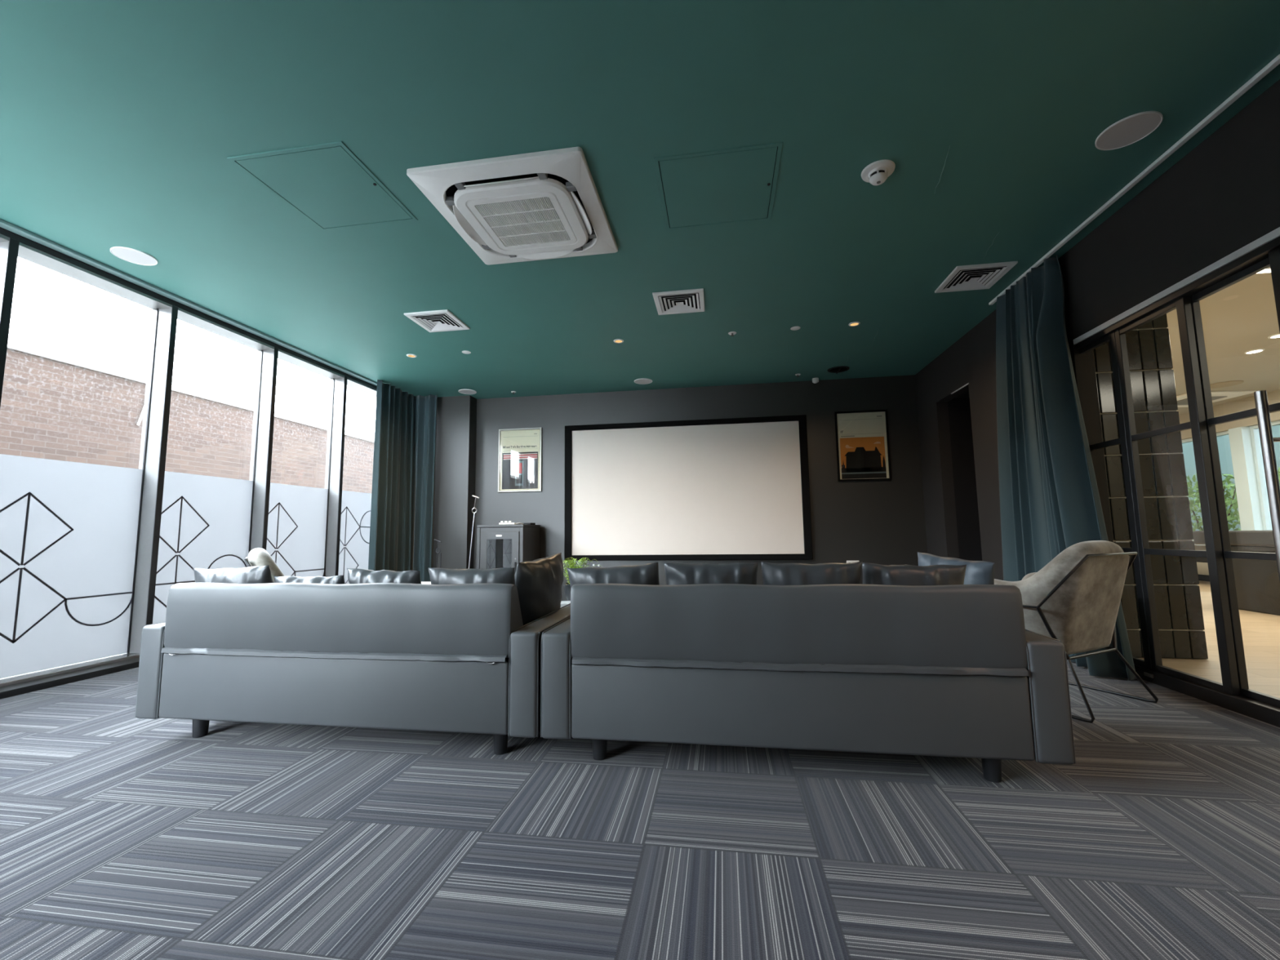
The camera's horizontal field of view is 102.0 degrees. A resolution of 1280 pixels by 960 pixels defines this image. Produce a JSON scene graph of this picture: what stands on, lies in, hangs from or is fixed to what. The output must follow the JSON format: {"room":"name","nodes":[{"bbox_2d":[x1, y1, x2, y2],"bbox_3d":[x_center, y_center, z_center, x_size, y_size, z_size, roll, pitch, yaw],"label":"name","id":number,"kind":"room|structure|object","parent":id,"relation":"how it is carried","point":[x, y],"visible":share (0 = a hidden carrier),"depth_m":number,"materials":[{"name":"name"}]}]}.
{"room":"screening room","nodes":[
{"label":"screening room","id":0,"kind":"room"},
{"bbox_2d":[433,395,476,568],"bbox_3d":[-2.924,0.268,7.279,1.190,2.858,0.220,-2,-6,9],"label":"wall pillar","id":1,"kind":"structure","parent":0,"point":[456,415],"depth_m":7.15,"materials":[{"name":"grey paint"}]},
{"bbox_2d":[0,0,1279,399],"bbox_3d":[-0.487,-1.728,3.104,6.830,0.200,8.550,-2,-6,9],"label":"ceiling","id":2,"kind":"structure","parent":0,"point":[121,121],"depth_m":2.58,"materials":[{"name":"teal paint"}]},
{"bbox_2d":[110,246,157,265],"bbox_3d":[-3.479,-1.538,3.565,0.236,0.009,0.236,-2,-6,9],"label":"ceiling speaker","id":3,"kind":"object","parent":2,"relation":"attached to","point":[130,255],"visible":1,"depth_m":3.56,"materials":[{"name":"white paint"}]},
{"bbox_2d":[0,218,377,386],"bbox_3d":[-3.860,-1.541,3.421,0.073,0.024,8.170,-2,-6,9],"label":"trim","id":4,"kind":"structure","parent":2,"relation":"attached to","point":[6,225],"depth_m":4.01,"materials":[{"name":"grey metal"}]},
{"bbox_2d":[226,141,417,231],"bbox_3d":[-1.744,-1.625,2.927,0.656,0.009,0.656,-2,-6,9],"label":"access panel","id":5,"kind":"object","parent":2,"relation":"attached to","point":[327,184],"visible":1,"depth_m":2.87,"materials":[{"name":"teal paint"}]},
{"bbox_2d":[368,379,437,582],"bbox_3d":[-3.035,0.185,6.652,0.407,2.809,0.933,-2,-6,9],"label":"curtain","id":6,"kind":"object","parent":2,"relation":"hanging from","point":[402,527],"visible":0.83,"depth_m":6.86,"materials":[{"name":"teal fabric"}]},
{"bbox_2d":[406,354,417,357],"bbox_3d":[-2.471,-1.342,5.604,0.104,0.008,0.104,-2,-6,9],"label":"recessed light","id":7,"kind":"object","parent":2,"relation":"in","point":[407,355],"visible":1,"depth_m":5.60,"materials":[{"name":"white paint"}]},
{"bbox_2d":[404,309,470,332],"bbox_3d":[-1.833,-1.436,4.706,0.412,0.020,0.412,-2,-6,9],"label":"ceiling vent","id":8,"kind":"object","parent":2,"relation":"in","point":[436,321],"visible":1,"depth_m":4.69,"materials":[{"name":"white metal"}]},
{"bbox_2d":[462,351,471,354],"bbox_3d":[-1.849,-1.360,5.520,0.092,0.011,0.092,-2,-6,9],"label":"cover plate","id":9,"kind":"object","parent":2,"relation":"attached to","point":[463,352],"visible":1,"depth_m":5.50,"materials":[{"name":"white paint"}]},
{"bbox_2d":[458,389,476,394],"bbox_3d":[-2.340,-1.197,7.030,0.236,0.009,0.236,-2,-6,9],"label":"ceiling speaker","id":10,"kind":"object","parent":2,"relation":"attached to","point":[462,391],"visible":1,"depth_m":7.01,"materials":[{"name":"white paint"}]},
{"bbox_2d":[406,146,617,265],"bbox_3d":[-0.698,-1.583,3.152,0.964,0.072,0.964,-2,-6,9],"label":"air conditioner","id":11,"kind":"object","parent":2,"relation":"attached to","point":[542,205],"visible":1,"depth_m":2.98,"materials":[{"name":"white plastic"}]},
{"bbox_2d":[475,196,569,246],"bbox_3d":[-0.698,-1.566,3.150,0.440,0.020,0.440,-2,-6,9],"label":"grille","id":12,"kind":"object","parent":11,"relation":"attached to","point":[525,221],"depth_m":3.13,"materials":[{"name":"white plastic"}]},
{"bbox_2d":[613,338,623,342],"bbox_3d":[-0.217,-1.407,5.252,0.104,0.008,0.104,-2,-6,9],"label":"recessed light","id":13,"kind":"object","parent":2,"relation":"in","point":[617,340],"visible":1,"depth_m":5.24,"materials":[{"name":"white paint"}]},
{"bbox_2d":[634,377,652,384],"bbox_3d":[0.042,-1.266,6.652,0.236,0.009,0.236,-2,-6,9],"label":"ceiling speaker","id":14,"kind":"object","parent":2,"relation":"attached to","point":[641,381],"visible":1,"depth_m":6.65,"materials":[{"name":"white paint"}]},
{"bbox_2d":[652,288,705,315],"bbox_3d":[0.336,-1.497,4.377,0.412,0.020,0.412,-2,-6,9],"label":"ceiling vent","id":15,"kind":"object","parent":2,"relation":"in","point":[692,300],"visible":1,"depth_m":4.36,"materials":[{"name":"white metal"}]},
{"bbox_2d":[653,142,782,230],"bbox_3d":[0.444,-1.649,2.968,0.656,0.009,0.656,-2,-6,9],"label":"access panel","id":16,"kind":"object","parent":2,"relation":"attached to","point":[733,185],"visible":1,"depth_m":2.91,"materials":[{"name":"teal paint"}]},
{"bbox_2d":[728,331,736,336],"bbox_3d":[0.906,-1.430,5.082,0.084,0.030,0.084,-2,-6,9],"label":"sprinkler head","id":17,"kind":"object","parent":2,"relation":"attached to","point":[732,333],"visible":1,"depth_m":5.07},
{"bbox_2d":[790,326,800,330],"bbox_3d":[1.494,-1.458,4.980,0.092,0.011,0.092,-2,-6,9],"label":"cover plate","id":18,"kind":"object","parent":2,"relation":"attached to","point":[793,328],"visible":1,"depth_m":4.97,"materials":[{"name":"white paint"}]},
{"bbox_2d":[812,377,818,383],"bbox_3d":[2.247,-1.269,6.630,0.080,0.069,0.082,-2,-6,9],"label":"sensor","id":19,"kind":"object","parent":2,"relation":"attached to","point":[815,380],"visible":1,"depth_m":6.60,"materials":[{"name":"white plastic"}]},
{"bbox_2d":[827,365,849,373],"bbox_3d":[2.401,-1.328,6.267,0.250,0.024,0.250,-2,-6,9],"label":"ceiling speaker","id":20,"kind":"object","parent":2,"relation":"attached to","point":[836,370],"visible":1,"depth_m":6.25},
{"bbox_2d":[848,321,860,326],"bbox_3d":[2.025,-1.472,4.894,0.104,0.008,0.104,-2,-6,9],"label":"recessed light","id":21,"kind":"object","parent":2,"relation":"in","point":[854,323],"visible":1,"depth_m":4.88,"materials":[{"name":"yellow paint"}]},
{"bbox_2d":[861,159,895,185],"bbox_3d":[1.293,-1.646,2.811,0.170,0.068,0.170,-2,-6,9],"label":"smoke detector","id":22,"kind":"object","parent":2,"relation":"attached to","point":[876,173],"visible":1,"depth_m":2.78,"materials":[{"name":"white plastic"}]},
{"bbox_2d":[845,145,999,364],"bbox_3d":[2.287,-1.540,4.278,0.626,0.002,3.552,-2,-6,13],"label":"trim","id":23,"kind":"structure","parent":2,"relation":"attached to","point":[949,145],"depth_m":2.94,"materials":[{"name":"paint"}]},
{"bbox_2d":[934,261,1017,293],"bbox_3d":[2.587,-1.563,4.015,0.412,0.020,0.412,-2,-6,9],"label":"ceiling vent","id":24,"kind":"object","parent":2,"relation":"in","point":[983,276],"visible":1,"depth_m":3.99,"materials":[{"name":"white metal"}]},
{"bbox_2d":[1094,111,1163,150],"bbox_3d":[2.404,-1.716,2.553,0.244,0.009,0.244,-2,-6,9],"label":"ceiling speaker","id":25,"kind":"object","parent":2,"relation":"attached to","point":[1126,131],"visible":1,"depth_m":2.54,"materials":[{"name":"white paint"}]},
{"bbox_2d":[988,53,1279,305],"bbox_3d":[2.479,-1.865,0.978,0.028,0.035,7.120,-2,-6,9],"label":"track","id":26,"kind":"object","parent":2,"relation":"attached to","point":[1275,62],"visible":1,"depth_m":2.71,"materials":[{"name":"white metal"}]},
{"bbox_2d":[995,254,1137,680],"bbox_3d":[2.936,-0.156,3.820,0.236,2.825,1.231,-2,-6,9],"label":"curtain","id":27,"kind":"object","parent":26,"relation":"hanging from","point":[1050,500],"visible":0.79,"depth_m":3.75,"materials":[{"name":"teal fabric"}]},
{"bbox_2d":[0,580,1279,959],"bbox_3d":[2.884,1.485,5.262,12.390,0.120,14.470,-2,-6,9],"label":"floor","id":28,"kind":"structure","parent":0,"point":[123,836],"depth_m":1.54,"materials":[{"name":"carpet"}]},
{"bbox_2d":[0,657,139,699],"bbox_3d":[-3.793,1.316,3.083,0.149,0.140,8.090,-2,-6,9],"label":"baseboard","id":29,"kind":"structure","parent":28,"relation":"on","point":[10,691],"depth_m":3.35,"materials":[{"name":"black metal"}]},
{"bbox_2d":[244,547,285,582],"bbox_3d":[-2.403,0.906,3.719,0.724,0.847,0.759,4,-7,-36],"label":"armchair","id":30,"kind":"object","parent":28,"relation":"on","point":[257,557],"visible":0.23,"depth_m":3.43,"materials":[{"name":"beige fabric"}]},
{"bbox_2d":[134,582,570,755],"bbox_3d":[-1.280,0.850,2.651,1.902,0.715,0.916,-2,-6,9],"label":"sofa","id":31,"kind":"object","parent":28,"relation":"on","point":[460,658],"visible":0.8,"depth_m":2.21,"materials":[{"name":"grey leather"}]},
{"bbox_2d":[193,564,273,583],"bbox_3d":[-2.001,0.638,2.595,0.439,0.425,0.203,-2,-6,11],"label":"cushion","id":32,"kind":"object","parent":31,"relation":"on","point":[250,575],"visible":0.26,"depth_m":2.52,"materials":[{"name":"black leather"}]},
{"bbox_2d":[273,575,345,584],"bbox_3d":[-1.586,0.645,2.528,0.380,0.364,0.198,-2,-6,9],"label":"cushion","id":33,"kind":"object","parent":31,"relation":"on","point":[336,580],"visible":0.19,"depth_m":2.47,"materials":[{"name":"leather"}]},
{"bbox_2d":[346,568,421,583],"bbox_3d":[-1.204,0.606,2.473,0.388,0.371,0.194,-2,-6,8],"label":"cushion","id":34,"kind":"object","parent":31,"relation":"on","point":[354,575],"visible":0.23,"depth_m":2.41,"materials":[{"name":"black leather"}]},
{"bbox_2d":[428,567,515,585],"bbox_3d":[-0.761,0.605,2.403,0.420,0.400,0.201,-2,-6,9],"label":"cushion","id":35,"kind":"object","parent":31,"relation":"on","point":[504,575],"visible":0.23,"depth_m":2.34,"materials":[{"name":"black leather"}]},
{"bbox_2d":[514,552,564,625],"bbox_3d":[-0.529,0.613,2.656,0.196,0.462,0.463,-3,-6,23],"label":"cushion","id":36,"kind":"object","parent":31,"relation":"on","point":[539,582],"visible":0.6,"depth_m":2.54,"materials":[{"name":"black leather"}]},
{"bbox_2d":[421,582,431,584],"bbox_3d":[-1.626,1.189,4.663,1.600,0.460,0.840,-2,-6,9],"label":"coffee table","id":37,"kind":"object","parent":28,"relation":"on","point":[424,583],"visible":0.02,"depth_m":5.01,"materials":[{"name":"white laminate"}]},
{"bbox_2d":[434,538,441,568],"bbox_3d":[-2.555,1.177,6.509,0.312,0.871,0.358,-2,-6,9],"label":"microphone stand","id":38,"kind":"object","parent":28,"relation":"on","point":[435,540],"visible":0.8,"depth_m":6.53,"materials":[{"name":"black metal"}]},
{"bbox_2d":[468,494,479,568],"bbox_3d":[-2.167,0.905,6.620,0.358,1.426,0.312,-5,-7,39],"label":"microphone stand","id":39,"kind":"object","parent":28,"relation":"on","point":[475,496],"visible":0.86,"depth_m":6.59,"materials":[{"name":"metal"}]},
{"bbox_2d":[476,520,540,574],"bbox_3d":[-1.707,1.086,6.749,0.620,1.093,0.633,-2,-6,9],"label":"base cabinet","id":40,"kind":"object","parent":28,"relation":"on","point":[498,546],"depth_m":6.49,"materials":[{"name":"wood"}]},
{"bbox_2d":[517,522,535,524],"bbox_3d":[-1.527,0.576,6.794,0.260,0.022,0.180,-2,-6,9],"label":"media box","id":41,"kind":"object","parent":40,"relation":"on","point":[530,523],"visible":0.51,"depth_m":6.70,"materials":[{"name":"black plastic"}]},
{"bbox_2d":[540,583,1075,782],"bbox_3d":[0.609,0.796,2.359,1.899,0.715,0.916,-2,-6,9],"label":"sofa","id":42,"kind":"object","parent":28,"relation":"on","point":[953,670],"visible":1,"depth_m":1.92,"materials":[{"name":"grey leather"}]},
{"bbox_2d":[566,562,658,588],"bbox_3d":[-0.101,0.572,2.303,0.431,0.414,0.197,-2,-6,8],"label":"cushion","id":43,"kind":"object","parent":42,"relation":"on","point":[646,574],"visible":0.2,"depth_m":2.24,"materials":[{"name":"black leather"}]},
{"bbox_2d":[663,562,757,585],"bbox_3d":[0.310,0.544,2.241,0.398,0.380,0.197,-2,-6,9],"label":"cushion","id":44,"kind":"object","parent":42,"relation":"on","point":[744,573],"visible":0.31,"depth_m":2.17,"materials":[{"name":"black leather"}]},
{"bbox_2d":[760,560,862,585],"bbox_3d":[0.718,0.535,2.178,0.405,0.389,0.198,-2,-6,9],"label":"cushion","id":45,"kind":"object","parent":42,"relation":"on","point":[773,574],"visible":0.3,"depth_m":2.11,"materials":[{"name":"black leather"}]},
{"bbox_2d":[862,562,966,586],"bbox_3d":[1.133,0.540,2.167,0.413,0.393,0.200,-2,-6,11],"label":"cushion","id":46,"kind":"object","parent":42,"relation":"on","point":[873,573],"visible":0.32,"depth_m":2.10,"materials":[{"name":"black leather"}]},
{"bbox_2d":[917,551,995,584],"bbox_3d":[1.492,0.542,2.458,0.144,0.392,0.396,2,-7,-28],"label":"cushion","id":47,"kind":"object","parent":42,"relation":"on","point":[977,572],"visible":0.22,"depth_m":2.35,"materials":[{"name":"grey leather"}]},
{"bbox_2d":[994,540,1158,723],"bbox_3d":[2.255,0.765,2.917,0.759,0.847,0.724,2,-6,-25],"label":"armchair","id":48,"kind":"object","parent":28,"relation":"on","point":[1074,600],"visible":0.75,"depth_m":2.64,"materials":[{"name":"beige fabric"}]},
{"bbox_2d":[1143,671,1154,678],"bbox_3d":[3.016,1.157,3.072,0.014,0.022,0.060,-2,-6,9],"label":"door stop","id":49,"kind":"object","parent":28,"relation":"on","point":[1147,674],"visible":1,"depth_m":3.06,"materials":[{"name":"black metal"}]},
{"bbox_2d":[1195,556,1207,562],"bbox_3d":[8.839,1.381,7.831,0.440,0.460,4.800,-2,-6,9],"label":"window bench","id":50,"kind":"object","parent":28,"relation":"on","point":[1198,559],"visible":0.02,"depth_m":7.97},
{"bbox_2d":[1192,529,1279,615],"bbox_3d":[7.270,0.956,5.450,1.650,0.860,1.050,-2,-6,9],"label":"wall","id":51,"kind":"structure","parent":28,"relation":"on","point":[1257,583],"depth_m":5.49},
{"bbox_3d":[-0.519,1.101,3.653,0.600,0.400,0.600,-2,-6,9],"label":"side table","id":52,"kind":"object","parent":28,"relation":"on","visible":0},
{"bbox_2d":[563,557,596,600],"bbox_3d":[-0.461,0.736,3.753,0.278,0.347,0.304,-6,-8,42],"label":"potted plant","id":53,"kind":"object","parent":52,"relation":"on","point":[567,588],"visible":0.39,"depth_m":3.74,"materials":[{"name":"green plant"}]},
{"bbox_3d":[-0.574,0.878,3.532,0.220,0.022,0.160,-2,-6,9],"label":"book","id":54,"kind":"object","parent":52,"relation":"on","visible":0},
{"bbox_2d":[560,600,570,608],"bbox_3d":[-0.548,0.852,3.541,0.200,0.030,0.150,0,-6,-5],"label":"folder","id":55,"kind":"object","parent":54,"relation":"on","point":[563,603],"visible":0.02,"depth_m":3.50,"materials":[{"name":"white paper"}]},
{"bbox_2d":[473,374,927,600],"bbox_3d":[0.309,0.246,6.976,7.670,2.958,0.200,-2,-6,9],"label":"wall","id":56,"kind":"structure","parent":0,"point":[879,522],"depth_m":6.73,"materials":[{"name":"grey paint"}]},
{"bbox_2d":[0,228,377,687],"bbox_3d":[-3.971,-0.108,3.295,0.195,2.860,8.170,-2,-6,9],"label":"window","id":57,"kind":"structure","parent":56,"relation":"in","point":[68,530],"depth_m":3.55,"materials":[{"name":"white glass"}]},
{"bbox_2d":[497,427,542,492],"bbox_3d":[-1.672,-0.279,7.223,0.630,0.890,0.031,-2,-6,9],"label":"framed poster","id":58,"kind":"object","parent":56,"relation":"attached to","point":[520,450],"visible":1,"depth_m":7.22,"materials":[{"name":"multicoloured paper"}]},
{"bbox_2d":[564,414,813,560],"bbox_3d":[0.563,0.125,6.815,3.206,1.836,0.062,-2,-6,9],"label":"projection screen","id":59,"kind":"object","parent":56,"relation":"attached to","point":[730,488],"visible":0.95,"depth_m":6.80,"materials":[{"name":"fabric"}]},
{"bbox_2d":[846,560,859,563],"bbox_3d":[2.640,1.044,6.420,0.150,0.090,0.016,-2,-6,9],"label":"wall socket","id":60,"kind":"object","parent":56,"relation":"attached to","point":[847,562],"visible":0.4,"depth_m":6.42,"materials":[{"name":"white plastic"}]},
{"bbox_2d":[834,409,891,481],"bbox_3d":[2.808,-0.435,6.535,0.630,0.890,0.031,-2,-6,9],"label":"framed poster","id":61,"kind":"object","parent":56,"relation":"attached to","point":[862,437],"visible":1,"depth_m":6.53,"materials":[{"name":"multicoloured paper"}]},
{"bbox_2d":[915,79,1279,580],"bbox_3d":[3.194,-0.275,2.252,0.700,2.958,8.300,-2,-6,9],"label":"wall","id":62,"kind":"structure","parent":0,"point":[1223,196],"depth_m":3.39,"materials":[{"name":"grey paint"}]},
{"bbox_2d":[951,382,968,394],"bbox_3d":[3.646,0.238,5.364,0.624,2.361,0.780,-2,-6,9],"label":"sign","id":63,"kind":"structure","parent":62,"relation":"in","point":[968,383],"depth_m":5.34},
{"bbox_2d":[1079,331,1151,669],"bbox_3d":[3.073,0.109,3.384,0.035,2.085,0.415,-2,-6,9],"label":"door","id":64,"kind":"structure","parent":62,"relation":"in","point":[1110,337],"depth_m":3.22,"materials":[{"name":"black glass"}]},
{"bbox_2d":[1073,226,1279,344],"bbox_3d":[2.758,-1.181,1.491,0.118,0.036,4.350,-2,-6,9],"label":"trim","id":65,"kind":"structure","parent":62,"relation":"attached to","point":[1275,233],"depth_m":2.73,"materials":[{"name":"grey metal"}]},
{"bbox_2d":[1114,295,1239,695],"bbox_3d":[3.006,0.065,2.944,0.035,2.085,0.510,-2,-6,9],"label":"door","id":66,"kind":"structure","parent":62,"relation":"in","point":[1229,685],"depth_m":2.78,"materials":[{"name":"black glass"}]},
{"bbox_2d":[1075,235,1279,349],"bbox_3d":[2.764,-1.146,1.487,0.108,0.036,4.350,-2,-6,9],"label":"trim","id":67,"kind":"structure","parent":62,"relation":"attached to","point":[1260,253],"depth_m":2.69,"materials":[{"name":"black metal"}]},
{"bbox_2d":[1133,663,1279,727],"bbox_3d":[2.792,1.005,1.266,0.105,0.122,4.350,-2,-6,9],"label":"trim","id":68,"kind":"structure","parent":62,"relation":"attached to","point":[1268,713],"depth_m":2.65,"materials":[{"name":"black metal"}]},
{"bbox_2d":[1190,257,1279,706],"bbox_3d":[2.975,0.019,2.491,0.035,2.085,0.500,-2,-6,9],"label":"door","id":69,"kind":"structure","parent":62,"relation":"in","point":[1228,555],"depth_m":2.65,"materials":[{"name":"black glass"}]},
{"bbox_2d":[1253,246,1279,582],"bbox_3d":[2.794,-0.047,1.826,0.104,2.085,1.044,-2,-6,9],"label":"door","id":70,"kind":"structure","parent":62,"relation":"in","point":[1272,479],"depth_m":2.33,"materials":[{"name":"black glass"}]},
{"bbox_2d":[1093,323,1203,658],"bbox_3d":[4.243,0.255,8.037,0.680,2.858,8.638,-2,-6,9],"label":"tiled wall","id":71,"kind":"structure","parent":0,"point":[1111,372],"depth_m":3.76,"materials":[{"name":"tile"}]},
{"bbox_2d":[1093,313,1208,658],"bbox_3d":[3.519,-0.171,3.794,0.799,2.858,0.016,-2,-6,9],"label":"wall tiles","id":72,"kind":"structure","parent":71,"relation":"attached to","point":[1179,570],"depth_m":3.73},
{"bbox_2d":[1166,272,1279,415],"bbox_3d":[6.231,-1.589,5.284,5.610,0.200,14.000,-2,-6,9],"label":"ceiling","id":73,"kind":"structure","parent":0,"point":[1238,318],"depth_m":5.41,"materials":[{"name":"beige paint"}]},
{"bbox_2d":[1176,390,1256,407],"bbox_3d":[8.479,-1.224,7.946,0.900,0.040,0.900,-1,-6,3],"label":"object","id":74,"kind":"object","parent":73,"relation":"attached to","point":[1182,400],"visible":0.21,"depth_m":7.68,"materials":[{"name":"white plastic"}]},
{"bbox_2d":[1177,395,1227,405],"bbox_3d":[8.479,-1.210,7.945,0.500,0.012,0.500,-1,-6,3],"label":"grille","id":75,"kind":"object","parent":74,"relation":"attached to","point":[1184,401],"depth_m":7.87,"materials":[{"name":"grey plastic"}]},
{"bbox_2d":[1209,380,1244,388],"bbox_3d":[8.051,-1.314,7.158,0.380,0.012,0.380,-2,-6,9],"label":"ceiling speaker","id":76,"kind":"object","parent":73,"relation":"attached to","point":[1221,384],"visible":0.8,"depth_m":7.10},
{"bbox_2d":[1244,348,1265,354],"bbox_3d":[6.876,-1.439,5.798,0.156,0.014,0.156,-2,-6,9],"label":"recessed light","id":77,"kind":"object","parent":73,"relation":"in","point":[1253,351],"visible":1,"depth_m":5.79,"materials":[{"name":"white paint"}]},
{"bbox_2d":[1257,266,1271,273],"bbox_3d":[4.660,-1.591,3.924,1.300,0.034,0.070,-2,-6,9],"label":"recessed light","id":78,"kind":"object","parent":73,"relation":"in","point":[1268,269],"visible":0.02,"depth_m":3.92,"materials":[{"name":"white paint"}]},
{"bbox_2d":[1267,333,1279,338],"bbox_3d":[6.569,-1.484,5.322,0.156,0.014,0.156,-2,-6,9],"label":"recessed light","id":79,"kind":"object","parent":73,"relation":"in","point":[1276,335],"visible":1,"depth_m":5.34,"materials":[{"name":"white paint"}]},
{"bbox_2d":[1178,389,1279,575],"bbox_3d":[6.175,-0.077,5.039,5.730,2.858,14.200,-2,-6,9],"label":"wall","id":80,"kind":"structure","parent":0,"point":[1273,397],"depth_m":8.16,"materials":[{"name":"beige paint"}]},
{"bbox_2d":[1198,574,1209,581],"bbox_3d":[8.811,1.220,4.495,0.030,0.100,13.800,-2,-6,9],"label":"baseboard","id":81,"kind":"structure","parent":80,"relation":"attached to","point":[1201,577],"depth_m":8.68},
{"bbox_2d":[1182,431,1228,443],"bbox_3d":[9.551,0.156,9.063,0.200,1.730,2.000,-2,-6,9],"label":"window","id":82,"kind":"structure","parent":80,"relation":"in","point":[1225,433],"depth_m":8.49,"materials":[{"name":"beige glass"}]},
{"bbox_2d":[1227,420,1279,530],"bbox_3d":[9.296,-0.007,7.441,0.200,1.730,1.300,-2,-6,9],"label":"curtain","id":83,"kind":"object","parent":80,"relation":"in","point":[1252,498],"depth_m":7.90,"materials":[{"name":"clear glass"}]},
{"bbox_3d":[-4.002,1.440,2.992,0.240,0.280,8.870,-2,-6,9],"label":"trim","id":84,"kind":"structure","parent":0,"visible":0},
{"bbox_2d":[0,234,9,242],"bbox_3d":[-4.076,-0.170,2.630,0.194,2.850,1.002,-2,-6,9],"label":"window","id":85,"kind":"structure","parent":84,"relation":"on","point":[2,238],"depth_m":3.21,"materials":[{"name":"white glass"}]},
{"bbox_2d":[127,305,274,653],"bbox_3d":[-3.776,0.022,4.542,0.194,2.850,1.002,-2,-6,9],"label":"window","id":86,"kind":"structure","parent":84,"relation":"on","point":[187,522],"depth_m":4.22,"materials":[{"name":"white glass"}]},
{"bbox_2d":[247,346,344,577],"bbox_3d":[-3.626,0.118,5.498,0.194,2.850,1.002,-2,-6,9],"label":"window","id":87,"kind":"structure","parent":84,"relation":"on","point":[288,522],"depth_m":5.29,"materials":[{"name":"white glass"}]},
{"bbox_2d":[324,376,377,583],"bbox_3d":[-3.475,0.215,6.454,0.194,2.850,1.002,-2,-6,9],"label":"window","id":88,"kind":"structure","parent":84,"relation":"on","point":[348,513],"depth_m":6.09,"materials":[{"name":"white glass"}]},
{"label":"outside","id":89,"kind":"structure","parent":0,"visible":0},
{"bbox_3d":[-16.270,2.140,7.427,25.470,0.200,70.000,-2,-6,9],"label":"ground","id":90,"kind":"structure","parent":89,"visible":0},
{"bbox_2d":[0,338,374,493],"bbox_3d":[-7.189,0.454,10.239,0.450,3.500,42.000,-2,-6,9],"label":"brick wall","id":91,"kind":"structure","parent":90,"relation":"on","point":[55,406],"depth_m":7.56,"materials":[{"name":"brown brick"}]},
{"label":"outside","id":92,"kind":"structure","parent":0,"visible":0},
{"bbox_3d":[26.140,1.940,10.957,31.800,0.250,50.000,-2,-6,9],"label":"garden","id":93,"kind":"object","parent":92,"visible":0},
{"bbox_2d":[1186,473,1241,531],"bbox_3d":[11.679,0.853,10.579,1.566,2.213,1.476,-2,-6,9],"label":"shrub","id":94,"kind":"object","parent":93,"relation":"on","point":[1231,516],"visible":0.27,"depth_m":10.45,"materials":[{"name":"green plant"}]},
{"bbox_2d":[1182,424,1279,530],"bbox_3d":[14.779,-0.459,9.931,0.400,4.600,28.000,-2,-6,9],"label":"wall","id":95,"kind":"structure","parent":93,"relation":"on","point":[1223,442],"depth_m":13.53,"materials":[{"name":"paint"}]},
{"bbox_2d":[1277,466,1279,484],"bbox_3d":[11.436,0.766,9.080,1.238,2.087,1.251,-2,-6,9],"label":"shrub","id":96,"kind":"object","parent":93,"relation":"on","point":[1278,469],"visible":0.02,"depth_m":9.06,"materials":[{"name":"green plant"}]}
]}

